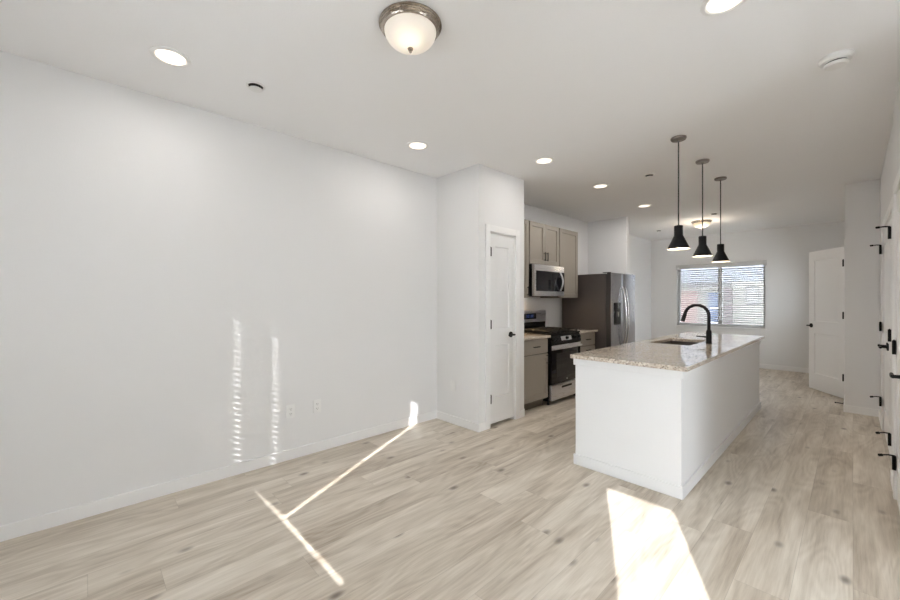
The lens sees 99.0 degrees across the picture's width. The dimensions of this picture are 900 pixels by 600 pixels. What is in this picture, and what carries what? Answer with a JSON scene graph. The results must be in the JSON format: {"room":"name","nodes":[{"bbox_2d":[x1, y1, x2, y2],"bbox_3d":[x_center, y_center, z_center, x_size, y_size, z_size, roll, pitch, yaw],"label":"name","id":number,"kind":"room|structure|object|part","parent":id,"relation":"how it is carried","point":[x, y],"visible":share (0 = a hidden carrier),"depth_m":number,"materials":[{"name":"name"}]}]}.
{"room":"open-plan kitchen","nodes":[
{"label":"open-plan kitchen","id":0,"kind":"room"},
{"bbox_2d":[0,51,650,525],"bbox_3d":[0.831,-0.022,5.433,10.980,2.745,0.140,0,0,-44],"label":"wall","id":1,"kind":"structure","parent":0,"point":[175,277],"depth_m":2.73,"materials":[{"name":"paint"}]},
{"bbox_2d":[0,409,524,541],"bbox_3d":[-1.062,1.306,3.075,4.705,0.088,0.663,0,0,-44],"label":"baseboard","id":2,"kind":"structure","parent":1,"relation":"attached to","point":[56,518],"depth_m":2.79,"materials":[{"name":"paint"}]},
{"bbox_2d":[286,404,294,418],"bbox_3d":[-1.349,0.945,3.253,0.070,0.114,0.008,0,0,-44],"label":"wall outlet","id":3,"kind":"object","parent":1,"relation":"attached to","point":[290,409],"visible":1,"depth_m":3.25,"materials":[{"name":"white plastic"}]},
{"bbox_2d":[313,399,320,412],"bbox_3d":[-1.181,0.943,3.414,0.070,0.114,0.008,0,0,-44],"label":"wall outlet","id":4,"kind":"object","parent":1,"relation":"attached to","point":[316,403],"visible":1,"depth_m":3.41,"materials":[{"name":"white plastic"}]},
{"bbox_2d":[524,219,528,297],"bbox_3d":[0.744,-0.545,5.002,0.558,1.030,0.363,0,0,-44],"label":"upper cabinet","id":5,"kind":"object","parent":1,"relation":"attached to","point":[526,222],"visible":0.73,"depth_m":5.05,"materials":[{"name":"paint"}]},
{"bbox_2d":[529,221,558,265],"bbox_3d":[1.223,-0.772,5.459,0.753,0.575,0.363,0,0,-44],"label":"upper cabinet","id":6,"kind":"object","parent":1,"relation":"attached to","point":[543,238],"visible":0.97,"depth_m":5.32,"materials":[{"name":"paint"}]},
{"bbox_3d":[1.185,-0.772,5.231,0.364,0.563,0.019,0,0,-44],"label":"door","id":7,"kind":"part","parent":6,"relation":"part of","materials":[{"name":"paint"}]},
{"bbox_2d":[529,264,563,296],"bbox_3d":[1.266,-0.261,5.422,0.743,0.431,0.472,0,0,-44],"label":"microwave","id":8,"kind":"object","parent":6,"relation":"attached to","point":[544,280],"visible":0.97,"depth_m":5.22,"materials":[{"name":"silver metal"}]},
{"bbox_3d":[1.393,-0.256,5.305,0.696,0.271,0.010,0,0,-44],"label":"door","id":9,"kind":"part","parent":8,"relation":"part of","materials":[{"name":"black glass"}]},
{"bbox_3d":[1.584,-0.258,5.441,0.022,0.265,0.061,0,0,-44],"label":"handle","id":10,"kind":"part","parent":8,"relation":"part of","materials":[{"name":"silver metal"}]},
{"bbox_3d":[1.453,-0.772,5.486,0.363,0.563,0.019,0,0,-44],"label":"door","id":11,"kind":"part","parent":6,"relation":"part of","materials":[{"name":"paint"}]},
{"bbox_2d":[540,228,577,297],"bbox_3d":[1.689,-0.545,5.926,0.549,1.030,0.330,0,0,-44],"label":"upper cabinet","id":12,"kind":"object","parent":1,"relation":"attached to","point":[568,240],"visible":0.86,"depth_m":5.83,"materials":[{"name":"paint"}]},
{"bbox_3d":[1.796,-0.545,5.813,0.529,1.018,0.019,0,0,-44],"label":"door","id":13,"kind":"part","parent":12,"relation":"part of","materials":[{"name":"paint"}]},
{"bbox_2d":[0,0,899,240],"bbox_3d":[2.722,-1.495,3.457,10.990,0.200,5.650,0,0,-44],"label":"ceiling","id":14,"kind":"structure","parent":0,"point":[601,89],"depth_m":2.49,"materials":[{"name":"paint"}]},
{"bbox_2d":[149,46,190,67],"bbox_3d":[-1.602,-1.391,2.203,0.196,0.009,0.196,0,0,-44],"label":"recessed light","id":15,"kind":"object","parent":14,"relation":"in","point":[169,56],"visible":1,"depth_m":2.19,"materials":[{"name":"white plastic"}]},
{"bbox_2d":[246,81,265,92],"bbox_3d":[-1.266,-1.383,2.503,0.116,0.025,0.116,0,0,-44],"label":"sprinkler head","id":16,"kind":"object","parent":14,"relation":"attached to","point":[254,86],"visible":1,"depth_m":2.48},
{"bbox_3d":[-1.266,-1.373,2.503,0.080,0.005,0.080,0,0,-44],"label":"plate","id":17,"kind":"part","parent":16,"relation":"part of","materials":[{"name":"white plastic"}]},
{"bbox_2d":[379,1,441,54],"bbox_3d":[-0.201,-1.323,1.947,0.316,0.144,0.316,0,0,-44],"label":"flush light","id":18,"kind":"object","parent":14,"relation":"attached to","point":[410,27],"visible":1,"depth_m":1.87,"materials":[{"name":"white glass"}]},
{"bbox_2d":[407,141,428,149],"bbox_3d":[-0.291,-1.391,3.466,0.196,0.009,0.196,0,0,-44],"label":"recessed light","id":19,"kind":"object","parent":14,"relation":"in","point":[415,145],"visible":1,"depth_m":3.46,"materials":[{"name":"beige plastic"}]},
{"bbox_2d":[534,157,553,163],"bbox_3d":[0.942,-1.391,3.839,0.196,0.009,0.196,0,0,-44],"label":"recessed light","id":20,"kind":"object","parent":14,"relation":"in","point":[542,160],"visible":1,"depth_m":3.83,"materials":[{"name":"beige plastic"}]},
{"bbox_2d":[592,183,608,188],"bbox_3d":[1.839,-1.391,4.695,0.196,0.009,0.196,0,0,-44],"label":"recessed light","id":21,"kind":"object","parent":14,"relation":"in","point":[603,185],"visible":1,"depth_m":4.68,"materials":[{"name":"beige plastic"}]},
{"bbox_2d":[637,204,651,207],"bbox_3d":[2.874,-1.391,5.681,0.196,0.009,0.196,0,0,-44],"label":"recessed light","id":22,"kind":"object","parent":14,"relation":"in","point":[642,205],"visible":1,"depth_m":5.65,"materials":[{"name":"beige plastic"}]},
{"bbox_2d":[644,173,654,177],"bbox_3d":[2.225,-1.383,4.289,0.116,0.025,0.116,0,0,-44],"label":"sprinkler head","id":23,"kind":"object","parent":14,"relation":"attached to","point":[650,175],"visible":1,"depth_m":4.26},
{"bbox_2d":[667,135,689,249],"bbox_3d":[1.965,-0.916,3.302,0.171,0.957,0.171,0,0,-44],"label":"pendant light","id":24,"kind":"object","parent":14,"relation":"hanging from","point":[678,242],"visible":1,"depth_m":3.27,"materials":[{"name":"metal"}]},
{"bbox_3d":[1.965,-1.000,3.302,0.010,0.740,0.010,0,0,24],"label":"cord","id":25,"kind":"part","parent":24,"relation":"part of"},
{"bbox_3d":[1.965,-0.539,3.302,0.171,0.202,0.171,0,0,-44],"label":"lamp shade","id":26,"kind":"part","parent":24,"relation":"part of","materials":[{"name":"black metal"}]},
{"bbox_2d":[691,219,711,228],"bbox_3d":[4.458,-1.323,6.803,0.316,0.144,0.316,0,0,-44],"label":"flush light","id":27,"kind":"object","parent":14,"relation":"attached to","point":[698,223],"visible":0.89,"depth_m":6.72,"materials":[{"name":"white glass"}]},
{"bbox_2d":[692,159,712,256],"bbox_3d":[2.530,-0.916,3.847,0.171,0.957,0.171,0,0,-44],"label":"pendant light","id":28,"kind":"object","parent":14,"relation":"hanging from","point":[702,250],"visible":1,"depth_m":3.82,"materials":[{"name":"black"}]},
{"bbox_3d":[2.530,-0.539,3.847,0.171,0.202,0.171,0,0,-44],"label":"lamp shade","id":29,"kind":"part","parent":28,"relation":"part of","materials":[{"name":"black metal"}]},
{"bbox_3d":[2.530,-1.000,3.847,0.010,0.740,0.010,0,0,24],"label":"cord","id":30,"kind":"part","parent":28,"relation":"part of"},
{"bbox_2d":[712,176,728,261],"bbox_3d":[3.094,-0.916,4.392,0.171,0.957,0.171,0,0,-44],"label":"pendant light","id":31,"kind":"object","parent":14,"relation":"hanging from","point":[720,256],"visible":1,"depth_m":4.37,"materials":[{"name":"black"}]},
{"bbox_3d":[3.094,-0.539,4.392,0.171,0.202,0.171,0,0,-44],"label":"lamp shade","id":32,"kind":"part","parent":31,"relation":"part of","materials":[{"name":"black metal"}]},
{"bbox_3d":[3.094,-1.000,4.392,0.010,0.740,0.010,0,0,24],"label":"cord","id":33,"kind":"part","parent":31,"relation":"part of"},
{"bbox_2d":[700,0,746,16],"bbox_3d":[1.281,-1.391,1.787,0.196,0.009,0.196,0,0,-44],"label":"recessed light","id":34,"kind":"object","parent":14,"relation":"in","point":[710,8],"visible":1,"depth_m":1.82,"materials":[{"name":"beige plastic"}]},
{"bbox_2d":[818,49,854,70],"bbox_3d":[2.219,-1.368,2.208,0.150,0.054,0.150,0,0,-44],"label":"smoke detector","id":35,"kind":"object","parent":14,"relation":"attached to","point":[836,60],"visible":1,"depth_m":2.18,"materials":[{"name":"white plastic"}]},
{"bbox_2d":[0,368,899,599],"bbox_3d":[2.722,1.410,3.457,10.990,0.120,5.650,0,0,-44],"label":"floor","id":36,"kind":"structure","parent":0,"point":[800,505],"depth_m":2.25,"materials":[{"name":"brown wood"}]},
{"bbox_2d":[524,338,548,410],"bbox_3d":[0.847,0.914,4.906,0.575,0.872,0.642,0,0,-44],"label":"base cabinet","id":37,"kind":"object","parent":36,"relation":"on","point":[536,357],"visible":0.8,"depth_m":4.72,"materials":[{"name":"paint"}]},
{"bbox_3d":[1.040,0.578,4.705,0.553,0.175,0.019,0,0,-44],"label":"drawer","id":38,"kind":"part","parent":37,"relation":"part of","materials":[{"name":"paint"}]},
{"bbox_3d":[1.040,0.957,4.705,0.553,0.557,0.019,0,0,-44],"label":"door","id":39,"kind":"part","parent":37,"relation":"part of","materials":[{"name":"paint"}]},
{"bbox_2d":[524,333,550,340],"bbox_3d":[0.847,0.462,4.906,0.581,0.031,0.645,0,0,-44],"label":"countertop","id":40,"kind":"structure","parent":37,"relation":"on","point":[527,336],"depth_m":4.74,"materials":[{"name":"stone"}]},
{"bbox_2d":[524,310,581,404],"bbox_3d":[1.363,0.750,5.350,0.765,1.200,0.705,0,0,-44],"label":"gas range","id":41,"kind":"object","parent":36,"relation":"on","point":[563,342],"visible":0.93,"depth_m":5.12,"materials":[{"name":"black metal"}]},
{"bbox_3d":[1.148,0.235,5.576,0.765,0.170,0.080,0,0,-44],"label":"backguard panel","id":42,"kind":"part","parent":41,"relation":"part of","materials":[{"name":"silver metal"}]},
{"bbox_2d":[524,330,579,335],"bbox_3d":[1.344,0.444,5.370,0.765,0.023,0.620,0,0,-44],"label":"cooktop","id":43,"kind":"object","parent":41,"relation":"in","point":[544,332],"depth_m":5.10,"materials":[{"name":"black metal"}]},
{"bbox_3d":[1.549,1.192,5.155,0.749,0.195,0.040,0,0,-44],"label":"storage drawer","id":44,"kind":"part","parent":41,"relation":"part of","materials":[{"name":"silver metal"}]},
{"bbox_3d":[1.549,0.834,5.155,0.749,0.503,0.040,0,0,-44],"label":"oven door","id":45,"kind":"part","parent":41,"relation":"part of","materials":[{"name":"black glass"}]},
{"bbox_3d":[1.550,0.516,5.154,0.765,0.118,0.046,0,0,-44],"label":"control panel","id":46,"kind":"part","parent":41,"relation":"part of","materials":[{"name":"black metal"}]},
{"bbox_3d":[1.585,0.622,5.117,0.708,0.026,0.063,0,0,-44],"label":"handle","id":47,"kind":"part","parent":41,"relation":"part of","materials":[{"name":"silver metal"}]},
{"bbox_2d":[575,332,594,393],"bbox_3d":[1.810,0.914,5.824,0.515,0.872,0.642,0,0,-44],"label":"base cabinet","id":48,"kind":"object","parent":36,"relation":"on","point":[587,341],"visible":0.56,"depth_m":5.62,"materials":[{"name":"paint"}]},
{"bbox_2d":[574,328,597,333],"bbox_3d":[1.814,0.462,5.828,0.533,0.031,0.645,0,0,-44],"label":"countertop","id":49,"kind":"structure","parent":48,"relation":"on","point":[582,331],"depth_m":5.62,"materials":[{"name":"stone"}]},
{"bbox_3d":[2.002,0.814,5.623,0.493,0.272,0.019,0,0,-44],"label":"drawer","id":50,"kind":"part","parent":48,"relation":"part of","materials":[{"name":"paint"}]},
{"bbox_3d":[2.002,0.578,5.623,0.493,0.175,0.019,0,0,-44],"label":"drawer","id":51,"kind":"part","parent":48,"relation":"part of","materials":[{"name":"paint"}]},
{"bbox_2d":[562,272,634,349],"bbox_3d":[2.456,0.467,6.222,0.910,1.766,0.900,0,0,-44],"label":"refrigerator","id":52,"kind":"object","parent":36,"relation":"on","point":[605,303],"visible":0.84,"depth_m":5.86,"materials":[{"name":"metal"}]},
{"bbox_3d":[2.487,0.443,5.812,0.384,1.695,0.055,0,0,-44],"label":"freezer door","id":53,"kind":"part","parent":52,"relation":"part of","materials":[{"name":"silver metal"}]},
{"bbox_3d":[2.659,0.265,5.849,0.025,0.937,0.080,0,0,-44],"label":"handle","id":54,"kind":"part","parent":52,"relation":"part of","materials":[{"name":"metal"}]},
{"bbox_3d":[2.724,0.265,5.911,0.025,0.937,0.080,0,0,-44],"label":"handle","id":55,"kind":"part","parent":52,"relation":"part of","materials":[{"name":"metal"}]},
{"bbox_2d":[573,340,760,499],"bbox_3d":[2.430,0.913,3.986,3.178,0.873,0.838,0,0,-44],"label":"kitchen island","id":56,"kind":"object","parent":36,"relation":"on","point":[659,430],"visible":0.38,"depth_m":2.91,"materials":[{"name":"paint"}]},
{"bbox_3d":[2.443,1.307,3.972,3.178,0.086,0.801,0,0,-44],"label":"baseboard","id":57,"kind":"part","parent":56,"relation":"part of","materials":[{"name":"paint"}]},
{"bbox_2d":[570,332,764,371],"bbox_3d":[2.445,0.462,3.960,3.227,0.031,0.846,0,0,-44],"label":"island countertop","id":58,"kind":"structure","parent":56,"relation":"on","point":[651,353],"depth_m":3.26,"materials":[{"name":"stone"}]},
{"bbox_2d":[662,341,699,344],"bbox_3d":[2.473,0.570,4.138,0.739,0.184,0.399,0,0,-44],"label":"sink","id":59,"kind":"object","parent":58,"relation":"in","point":[667,342],"visible":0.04,"depth_m":4.43,"materials":[{"name":"metal"}]},
{"bbox_2d":[681,304,711,343],"bbox_3d":[2.567,0.242,4.014,0.082,0.408,0.286,0,0,-44],"label":"faucet","id":60,"kind":"object","parent":58,"relation":"on","point":[708,336],"visible":1,"depth_m":3.94,"materials":[{"name":"black metal"}]},
{"bbox_3d":[2.582,0.182,4.016,0.031,0.288,0.244,0,0,-44],"label":"spout","id":61,"kind":"part","parent":60,"relation":"part of","materials":[{"name":"black metal"}]},
{"bbox_2d":[436,164,523,423],"bbox_3d":[0.353,-0.022,4.432,0.785,2.745,0.650,0,0,-44],"label":"wall","id":62,"kind":"structure","parent":0,"point":[470,198],"depth_m":4.14,"materials":[{"name":"paint"}]},
{"bbox_2d":[485,224,519,429],"bbox_3d":[0.543,0.279,4.229,0.584,2.142,0.126,0,0,-44],"label":"trim","id":63,"kind":"structure","parent":62,"relation":"attached to","point":[489,229],"depth_m":4.11,"materials":[{"name":"paint"}]},
{"bbox_2d":[491,233,515,423],"bbox_3d":[0.574,0.301,4.180,0.432,2.025,0.098,0,0,-44],"label":"door","id":64,"kind":"structure","parent":62,"relation":"in","point":[502,247],"depth_m":4.19,"materials":[{"name":"paint"}]},
{"bbox_2d":[588,217,628,273],"bbox_3d":[2.754,-0.022,6.702,0.115,2.745,0.675,0,0,-44],"label":"wall","id":65,"kind":"structure","parent":0,"point":[608,240],"depth_m":6.62,"materials":[{"name":"paint"}]},
{"bbox_2d":[651,221,844,367],"bbox_3d":[5.954,-0.022,7.914,0.140,2.745,3.335,0,0,-44],"label":"wall","id":66,"kind":"structure","parent":0,"point":[786,250],"depth_m":7.49,"materials":[{"name":"paint"}]},
{"bbox_2d":[676,325,766,329],"bbox_3d":[5.686,0.577,8.132,0.097,0.022,1.600,0,0,-44],"label":"trim","id":67,"kind":"structure","parent":66,"relation":"attached to","point":[676,325],"depth_m":7.99,"materials":[{"name":"paint"}]},
{"bbox_2d":[678,265,765,328],"bbox_3d":[5.743,-0.090,8.186,0.060,1.320,1.560,0,0,-44],"label":"window","id":68,"kind":"structure","parent":66,"relation":"in","point":[763,265],"depth_m":8.13,"materials":[{"name":"plastic"}]},
{"bbox_2d":[676,260,766,327],"bbox_3d":[5.680,-0.111,8.126,0.083,1.338,1.596,0,0,-44],"label":"window blind","id":69,"kind":"object","parent":68,"relation":"attached to","point":[692,316],"visible":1,"depth_m":8.07,"materials":[{"name":"plastic"}]},
{"bbox_3d":[5.689,-0.075,8.136,0.056,1.250,1.259,0,0,-44],"label":"ladder cord","id":70,"kind":"part","parent":69,"relation":"part of","materials":[{"name":"fabric"}]},
{"bbox_3d":[5.689,0.549,8.135,0.050,0.018,1.536,0,0,-44],"label":"rail","id":71,"kind":"part","parent":69,"relation":"part of","materials":[{"name":"plastic"}]},
{"bbox_2d":[759,364,808,372],"bbox_3d":[5.860,1.306,7.902,0.013,0.088,3.223,0,0,-44],"label":"baseboard","id":72,"kind":"structure","parent":66,"relation":"attached to","point":[764,366],"depth_m":7.34,"materials":[{"name":"paint"}]},
{"bbox_2d":[845,179,879,408],"bbox_3d":[6.004,-0.022,5.543,3.060,2.745,0.392,0,0,-44],"label":"wall","id":73,"kind":"structure","parent":0,"point":[862,199],"depth_m":4.52,"materials":[{"name":"paint"}]},
{"bbox_2d":[806,246,843,398],"bbox_3d":[5.434,0.305,5.521,0.162,2.065,0.751,0,0,14],"label":"door","id":74,"kind":"structure","parent":73,"relation":"in","point":[826,267],"depth_m":5.52,"materials":[{"name":"paint"}]},
{"bbox_2d":[844,239,844,394],"bbox_3d":[5.637,0.269,5.399,0.914,2.162,0.126,0,0,-44],"label":"trim","id":75,"kind":"structure","parent":73,"relation":"attached to","point":[844,239],"depth_m":5.13,"materials":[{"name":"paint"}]},
{"bbox_2d":[843,395,892,490],"bbox_3d":[4.651,1.306,4.338,6.680,0.088,0.295,0,0,-44],"label":"baseboard","id":76,"kind":"structure","parent":73,"relation":"attached to","point":[846,408],"depth_m":4.50,"materials":[{"name":"paint"}]},
{"bbox_2d":[880,82,899,411],"bbox_3d":[3.680,-0.022,3.140,3.620,2.745,0.120,0,0,-44],"label":"wall","id":77,"kind":"structure","parent":0,"point":[891,164],"depth_m":3.19,"materials":[{"name":"paint"}]},
{"bbox_2d":[870,224,887,444],"bbox_3d":[4.189,0.321,3.733,0.742,2.035,0.134,0,0,-44],"label":"door","id":78,"kind":"structure","parent":77,"relation":"in","point":[886,229],"depth_m":3.75,"materials":[{"name":"paint"}]},
{"bbox_2d":[875,215,891,461],"bbox_3d":[3.640,0.321,3.210,0.767,2.035,0.134,0,0,-44],"label":"door","id":79,"kind":"structure","parent":77,"relation":"in","point":[889,345],"depth_m":3.28,"materials":[{"name":"paint"}]},
{"bbox_3d":[3.851,0.420,3.411,0.132,0.064,0.064,0,0,-44],"label":"handle","id":80,"kind":"part","parent":79,"relation":"part of","materials":[{"name":"black metal"}]},
{"bbox_2d":[881,196,892,454],"bbox_3d":[3.969,0.281,3.423,1.614,2.137,0.110,0,0,-44],"label":"trim","id":81,"kind":"structure","parent":77,"relation":"attached to","point":[890,207],"depth_m":3.95,"materials":[{"name":"paint"}]},
{"bbox_2d":[878,190,899,510],"bbox_3d":[2.706,0.321,2.333,0.827,2.035,0.122,0,0,-44],"label":"door","id":82,"kind":"structure","parent":77,"relation":"in","point":[891,374],"depth_m":2.50,"materials":[{"name":"paint"}]},
{"bbox_3d":[2.478,0.420,2.124,0.142,0.064,0.064,0,0,-44],"label":"handle","id":83,"kind":"part","parent":82,"relation":"part of","materials":[{"name":"black metal"}]},
{"bbox_2d":[893,167,899,499],"bbox_3d":[2.748,0.281,2.270,0.974,2.137,0.126,0,0,-44],"label":"trim","id":84,"kind":"structure","parent":77,"relation":"attached to","point":[896,185],"depth_m":2.60,"materials":[{"name":"paint"}]},
{"label":"outside","id":85,"kind":"structure","parent":0,"visible":0},
{"bbox_3d":[5.430,1.615,5.174,75.000,0.270,60.000,0,0,-44],"label":"ground","id":86,"kind":"structure","parent":85,"visible":0},
{"bbox_2d":[681,265,762,324],"bbox_3d":[10.272,-1.985,15.313,5.000,6.930,16.600,0,0,-44],"label":"house","id":87,"kind":"structure","parent":86,"relation":"on","point":[758,265],"depth_m":13.01,"materials":[{"name":"paint"}]},
{"bbox_3d":[8.695,0.585,14.025,0.060,1.790,0.590,0,0,-44],"label":"red panel","id":88,"kind":"part","parent":87,"relation":"part of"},
{"bbox_3d":[9.268,0.400,13.431,0.050,1.300,0.380,0,0,-44],"label":"entry door","id":89,"kind":"part","parent":87,"relation":"part of","materials":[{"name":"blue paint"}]},
{"bbox_3d":[9.296,0.525,12.815,0.140,1.910,0.210,0,0,-44],"label":"porch post","id":90,"kind":"part","parent":87,"relation":"part of","materials":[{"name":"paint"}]},
{"bbox_3d":[9.980,-0.150,12.673,0.005,0.540,0.280,0,0,-44],"label":"pane","id":91,"kind":"part","parent":87,"relation":"part of","materials":[{"name":"glass"}]}
]}

